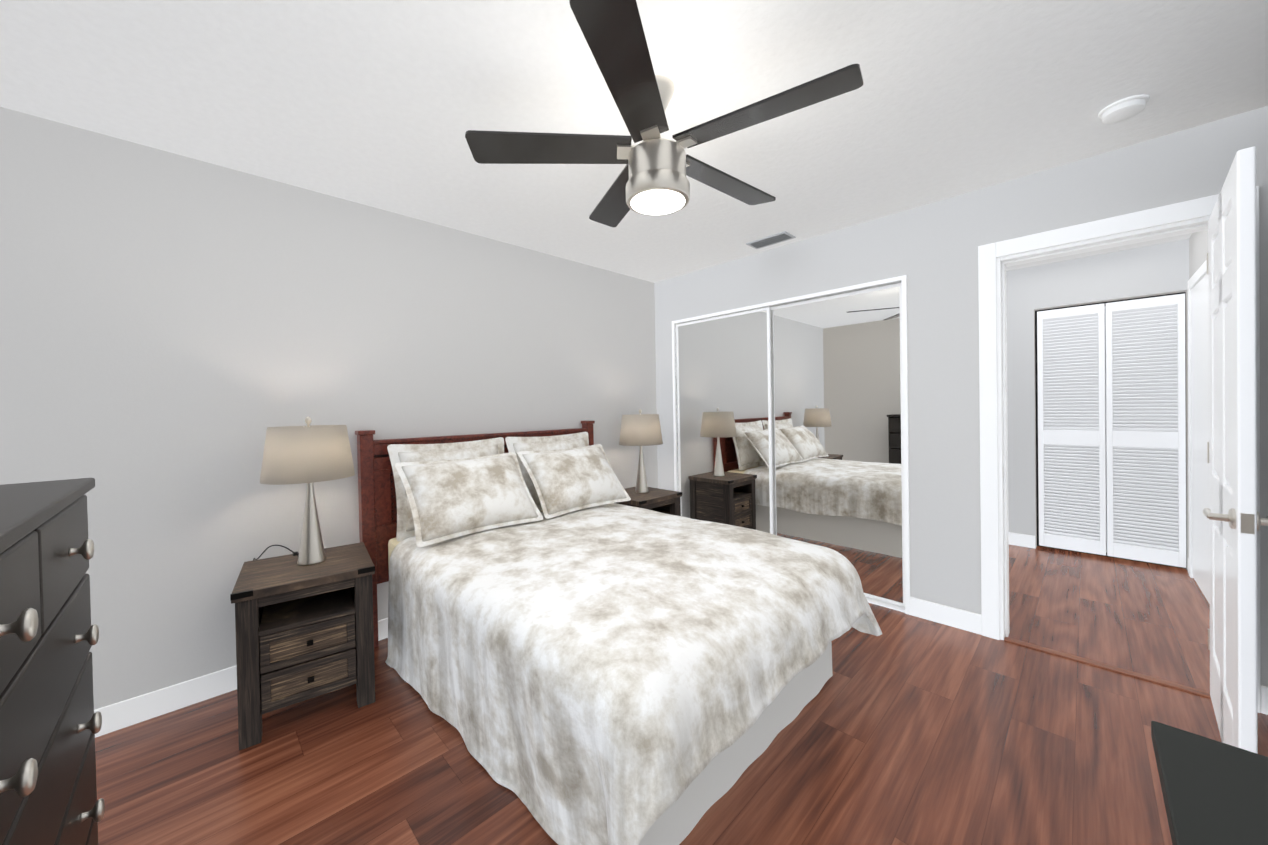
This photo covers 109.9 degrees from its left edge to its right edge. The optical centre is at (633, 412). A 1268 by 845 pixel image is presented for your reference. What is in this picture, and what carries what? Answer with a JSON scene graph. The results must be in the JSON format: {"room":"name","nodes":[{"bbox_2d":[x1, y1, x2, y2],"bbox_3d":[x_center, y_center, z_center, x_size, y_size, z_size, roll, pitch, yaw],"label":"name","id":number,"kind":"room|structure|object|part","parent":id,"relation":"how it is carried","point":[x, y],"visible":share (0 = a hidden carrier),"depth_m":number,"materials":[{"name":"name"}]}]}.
{"room":"bedroom","nodes":[
{"label":"bedroom","id":0,"kind":"room"},
{"bbox_2d":[0,107,657,709],"bbox_3d":[-1.148,0.054,2.894,3.940,2.440,0.120,-2,1,-45],"label":"wall","id":1,"kind":"structure","parent":0,"point":[178,335],"depth_m":2.06,"materials":[{"name":"paint"}]},
{"bbox_2d":[94,618,387,737],"bbox_3d":[-1.080,1.219,2.860,3.700,0.110,0.013,-2,1,-45],"label":"baseboard","id":2,"kind":"structure","parent":1,"relation":"attached to","point":[134,710],"depth_m":1.93,"materials":[{"name":"white"}]},
{"bbox_2d":[0,0,1267,282],"bbox_3d":[0.792,-1.196,2.384,6.040,0.001,3.583,-2,1,-45],"label":"ceiling","id":3,"kind":"structure","parent":0,"point":[384,104],"depth_m":1.63,"materials":[{"name":"paint"}]},
{"bbox_2d":[465,0,862,226],"bbox_3d":[0.116,-0.959,1.629,1.266,0.430,1.293,-2,1,-45],"label":"ceiling fan","id":4,"kind":"object","parent":3,"relation":"hanging from","point":[651,179],"visible":1,"depth_m":1.51,"materials":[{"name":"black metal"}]},
{"bbox_3d":[-0.295,-0.943,1.592,0.509,0.036,0.466,-2,1,-45],"label":"blade","id":5,"kind":"part","parent":4,"relation":"part of","materials":[{"name":"black wood"}]},
{"bbox_3d":[-0.055,-0.951,1.968,0.338,0.036,0.570,-2,1,-45],"label":"blade","id":6,"kind":"part","parent":4,"relation":"part of","materials":[{"name":"black wood"}]},
{"bbox_3d":[-0.010,-0.944,1.248,0.549,0.036,0.400,-2,1,-45],"label":"blade","id":7,"kind":"part","parent":4,"relation":"part of","materials":[{"name":"black wood"}]},
{"bbox_3d":[0.378,-0.958,1.854,0.578,0.036,0.180,-2,1,-45],"label":"blade","id":8,"kind":"part","parent":4,"relation":"part of","materials":[{"name":"black wood"}]},
{"bbox_3d":[0.405,-0.953,1.414,0.254,0.036,0.581,-2,1,-45],"label":"blade","id":9,"kind":"part","parent":4,"relation":"part of","materials":[{"name":"black wood"}]},
{"bbox_2d":[746,231,795,248],"bbox_3d":[0.956,-1.201,3.116,0.150,0.012,0.300,-2,1,-45],"label":"ceiling vent","id":10,"kind":"object","parent":3,"relation":"in","point":[772,240],"visible":1,"depth_m":3.10,"materials":[{"name":"grey metal"}]},
{"bbox_2d":[1098,94,1148,123],"bbox_3d":[1.933,-1.190,1.758,0.136,0.038,0.136,-2,1,-45],"label":"smoke detector","id":11,"kind":"object","parent":3,"relation":"attached to","point":[1124,109],"visible":1,"depth_m":1.73,"materials":[{"name":"white plastic"}]},
{"bbox_2d":[95,545,1267,844],"bbox_3d":[0.837,1.244,2.412,6.040,0.001,3.583,-2,1,-45],"label":"floor","id":12,"kind":"structure","parent":0,"point":[905,729],"depth_m":1.66,"materials":[{"name":"brown wood"}]},
{"bbox_2d":[0,478,104,844],"bbox_3d":[-1.184,0.736,0.664,0.449,1.130,1.024,-2,1,-45],"label":"dresser","id":13,"kind":"object","parent":12,"relation":"on","point":[50,723],"visible":1,"depth_m":0.82,"materials":[{"name":"black paint"}]},
{"bbox_3d":[-0.869,0.302,0.626,0.034,0.045,0.045,-2,1,-45],"label":"knob","id":14,"kind":"part","parent":13,"relation":"part of","materials":[{"name":"silver metal"}]},
{"bbox_3d":[-0.844,0.504,0.607,0.034,0.045,0.045,-2,1,-45],"label":"knob","id":15,"kind":"part","parent":13,"relation":"part of","materials":[{"name":"silver metal"}]},
{"bbox_3d":[-1.220,0.305,0.982,0.034,0.045,0.045,-2,1,-45],"label":"knob","id":16,"kind":"part","parent":13,"relation":"part of","materials":[{"name":"silver metal"}]},
{"bbox_3d":[-1.237,0.506,1.006,0.034,0.045,0.045,-2,1,-45],"label":"knob","id":17,"kind":"part","parent":13,"relation":"part of","materials":[{"name":"silver metal"}]},
{"bbox_3d":[-1.234,0.708,1.008,0.034,0.045,0.045,-2,1,-45],"label":"knob","id":18,"kind":"part","parent":13,"relation":"part of","materials":[{"name":"silver metal"}]},
{"bbox_3d":[-1.230,0.910,1.011,0.034,0.045,0.045,-2,1,-45],"label":"knob","id":19,"kind":"part","parent":13,"relation":"part of","materials":[{"name":"silver metal"}]},
{"bbox_2d":[230,542,374,749],"bbox_3d":[-1.468,0.988,2.014,0.476,0.606,0.472,-2,1,-37],"label":"nightstand","id":20,"kind":"object","parent":12,"relation":"on","point":[303,633],"visible":0.98,"depth_m":1.85,"materials":[{"name":"brown wood"}]},
{"bbox_2d":[253,417,354,565],"bbox_3d":[-1.519,0.430,2.065,0.366,0.823,0.446,-2,1,-45],"label":"lamp","id":21,"kind":"object","parent":20,"relation":"on","point":[308,454],"visible":0.88,"depth_m":1.93,"materials":[{"name":"beige fabric"}]},
{"bbox_3d":[-1.661,0.723,2.072,0.162,0.243,0.233,-2,1,-45],"label":"cord","id":22,"kind":"part","parent":21,"relation":"part of","materials":[{"name":"black plastic"}]},
{"bbox_3d":[-1.485,0.181,2.033,0.352,0.237,0.352,-2,1,-45],"label":"lamp shade","id":23,"kind":"part","parent":21,"relation":"part of","materials":[{"name":"beige fabric"}]},
{"bbox_2d":[355,421,881,844],"bbox_3d":[-0.179,0.670,2.236,1.626,1.188,2.149,-2,1,-45],"label":"bed","id":24,"kind":"object","parent":12,"relation":"on","point":[577,655],"visible":1,"depth_m":1.61,"materials":[{"name":"white fabric"}]},
{"bbox_2d":[395,452,542,546],"bbox_3d":[-0.875,0.435,2.430,0.704,0.494,0.172,-2,-39,-45],"label":"pillow","id":25,"kind":"object","parent":24,"relation":"on","point":[454,501],"depth_m":2.32,"materials":[{"name":"white fabric"}]},
{"bbox_2d":[517,444,630,518],"bbox_3d":[-0.373,0.420,2.924,0.704,0.494,0.183,-2,-39,-45],"label":"pillow","id":26,"kind":"object","parent":24,"relation":"on","point":[571,481],"depth_m":2.81,"materials":[{"name":"white fabric"}]},
{"bbox_2d":[616,487,681,515],"bbox_3d":[0.056,0.942,3.545,0.476,0.606,0.472,-2,1,-45],"label":"nightstand","id":27,"kind":"object","parent":12,"relation":"on","point":[662,500],"visible":0.17,"depth_m":3.47,"materials":[{"name":"brown wood"}]},
{"bbox_2d":[619,409,662,492],"bbox_3d":[0.057,0.306,3.575,0.352,0.666,0.352,-2,1,-45],"label":"lamp","id":28,"kind":"object","parent":27,"relation":"on","point":[640,430],"visible":1,"depth_m":3.45,"materials":[{"name":"beige fabric"}]},
{"bbox_3d":[0.054,0.135,3.572,0.352,0.237,0.352,-2,1,-45],"label":"lamp shade","id":29,"kind":"part","parent":28,"relation":"part of","materials":[{"name":"beige fabric"}]},
{"bbox_2d":[1004,637,1210,697],"bbox_3d":[2.249,1.217,2.144,0.048,0.007,0.717,-2,1,-45],"label":"threshold","id":30,"kind":"object","parent":12,"relation":"on","point":[1123,671],"visible":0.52,"depth_m":2.11,"materials":[{"name":"brown wood"}]},
{"bbox_2d":[1151,721,1267,844],"bbox_3d":[0.486,0.902,0.060,1.513,0.750,0.440,-2,1,-45],"label":"desk","id":31,"kind":"object","parent":12,"relation":"on","point":[1214,792],"visible":1,"depth_m":0.61,"materials":[{"name":"black wood"}]},
{"bbox_2d":[654,106,1267,686],"bbox_3d":[1.427,0.006,3.002,0.120,2.440,3.343,-2,1,-45],"label":"wall","id":32,"kind":"structure","parent":0,"point":[930,250],"depth_m":2.53,"materials":[{"name":"paint"}]},
{"bbox_2d":[676,307,772,533],"bbox_3d":[0.716,0.212,3.671,0.014,2.006,0.910,-2,1,-45],"label":"mirror","id":33,"kind":"object","parent":32,"relation":"attached to","point":[724,418],"visible":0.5,"depth_m":3.62,"materials":[{"name":"white mirror"}]},
{"bbox_2d":[672,275,909,614],"bbox_3d":[1.042,0.203,3.375,0.112,2.051,1.846,-2,1,-45],"label":"trim","id":34,"kind":"structure","parent":32,"relation":"attached to","point":[903,282],"depth_m":2.74,"materials":[{"name":"white metal"}]},
{"bbox_2d":[770,283,904,606],"bbox_3d":[1.353,0.208,3.065,0.014,2.006,0.910,-2,1,-45],"label":"mirror","id":35,"kind":"object","parent":32,"relation":"attached to","point":[837,419],"visible":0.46,"depth_m":2.99,"materials":[{"name":"white mirror"}]},
{"bbox_2d":[910,597,981,634],"bbox_3d":[1.795,1.169,2.570,0.013,0.110,0.348,-2,1,-45],"label":"baseboard","id":36,"kind":"structure","parent":32,"relation":"attached to","point":[935,612],"depth_m":2.56,"materials":[{"name":"white wood"}]},
{"bbox_2d":[978,186,1260,712],"bbox_3d":[2.253,0.156,2.158,0.142,2.128,0.898,-2,1,-45],"label":"door frame","id":37,"kind":"structure","parent":32,"relation":"attached to","point":[996,259],"depth_m":2.38,"materials":[{"name":"white wood"}]},
{"bbox_2d":[1207,253,1209,649],"bbox_3d":[2.448,0.170,1.884,0.008,1.690,0.024,-2,1,-41],"label":"door hinges","id":38,"kind":"object","parent":32,"relation":"attached to","point":[1208,462],"visible":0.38,"depth_m":1.89,"materials":[{"name":"silver metal"}]},
{"bbox_2d":[1208,146,1257,753],"bbox_3d":[2.156,0.206,1.612,0.800,2.020,0.036,-2,1,-42],"label":"door","id":39,"kind":"structure","parent":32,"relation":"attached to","point":[1217,314],"depth_m":1.36,"materials":[{"name":"white wood"}]},
{"bbox_2d":[1209,508,1235,528],"bbox_3d":[1.879,0.336,1.423,0.064,0.064,0.050,-2,1,-42],"label":"rose","id":40,"kind":"object","parent":39,"relation":"attached to","point":[1230,517],"visible":1,"depth_m":1.41,"materials":[{"name":"silver metal"}]},
{"bbox_2d":[1202,508,1210,517],"bbox_3d":[1.907,0.335,1.478,0.124,0.016,0.021,-2,1,-42],"label":"door lever","id":41,"kind":"object","parent":40,"relation":"attached to","point":[1206,511],"visible":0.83,"depth_m":1.47,"materials":[{"name":"silver metal"}]},
{"bbox_2d":[1213,208,1232,706],"bbox_3d":[2.155,0.150,1.611,0.532,1.661,0.029,-2,1,-41],"label":"panels","id":42,"kind":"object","parent":39,"relation":"attached to","point":[1228,462],"depth_m":1.54,"materials":[{"name":"white wood"}]},
{"bbox_3d":[2.156,0.206,1.612,0.800,2.020,0.035,-2,1,-42],"label":"door stiles","id":43,"kind":"part","parent":39,"relation":"part of","materials":[{"name":"white wood"}]},
{"bbox_2d":[1240,513,1254,533],"bbox_3d":[1.859,0.337,1.348,0.002,0.060,0.025,-2,1,-41],"label":"latch plate","id":44,"kind":"object","parent":39,"relation":"attached to","point":[1247,523],"depth_m":1.35,"materials":[{"name":"silver metal"}]},
{"bbox_2d":[1257,511,1267,531],"bbox_3d":[1.936,0.335,1.359,0.064,0.064,0.050,-2,1,-42],"label":"rose","id":45,"kind":"object","parent":39,"relation":"attached to","point":[1262,522],"visible":0.58,"depth_m":1.36,"materials":[{"name":"silver metal"}]},
{"bbox_2d":[1260,685,1267,714],"bbox_3d":[1.247,1.203,0.499,3.700,0.110,0.042,-2,1,-45],"label":"baseboard","id":46,"kind":"structure","parent":32,"relation":"attached to","point":[1264,690],"depth_m":1.80,"materials":[{"name":"white"}]},
{"bbox_2d":[1006,238,1188,569],"bbox_3d":[3.624,-0.043,3.763,0.120,2.440,1.343,-2,1,-45],"label":"wall","id":47,"kind":"structure","parent":0,"point":[1152,270],"depth_m":3.80,"materials":[{"name":"paint"}]},
{"bbox_2d":[1009,532,1034,547],"bbox_3d":[3.347,1.125,3.984,0.013,0.110,0.368,-2,1,-45],"label":"baseboard","id":48,"kind":"structure","parent":47,"relation":"attached to","point":[1017,539],"depth_m":3.91,"materials":[{"name":"white wood"}]},
{"bbox_2d":[1037,294,1185,567],"bbox_3d":[3.775,0.139,3.559,0.033,2.015,0.803,-2,1,-45],"label":"bifold door","id":49,"kind":"structure","parent":47,"relation":"in","point":[1111,435],"depth_m":3.52,"materials":[{"name":"white wood"}]},
{"bbox_2d":[1035,292,1186,568],"bbox_3d":[3.821,0.140,3.640,0.020,2.070,0.893,-2,1,-45],"label":"door frame","id":50,"kind":"structure","parent":0,"point":[1036,400],"depth_m":3.90,"materials":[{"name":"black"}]},
{"bbox_2d":[1189,230,1207,278],"bbox_3d":[2.030,0.016,1.165,6.040,2.440,0.120,-2,1,-45],"label":"wall","id":51,"kind":"structure","parent":0,"point":[1198,246],"depth_m":3.00,"materials":[{"name":"paint"}]},
{"bbox_2d":[1188,260,1209,603],"bbox_3d":[3.641,0.127,2.847,1.010,2.120,0.016,-2,1,-45],"label":"door frame","id":52,"kind":"structure","parent":51,"relation":"attached to","point":[1198,399],"depth_m":2.96,"materials":[{"name":"white wood"}]}
]}

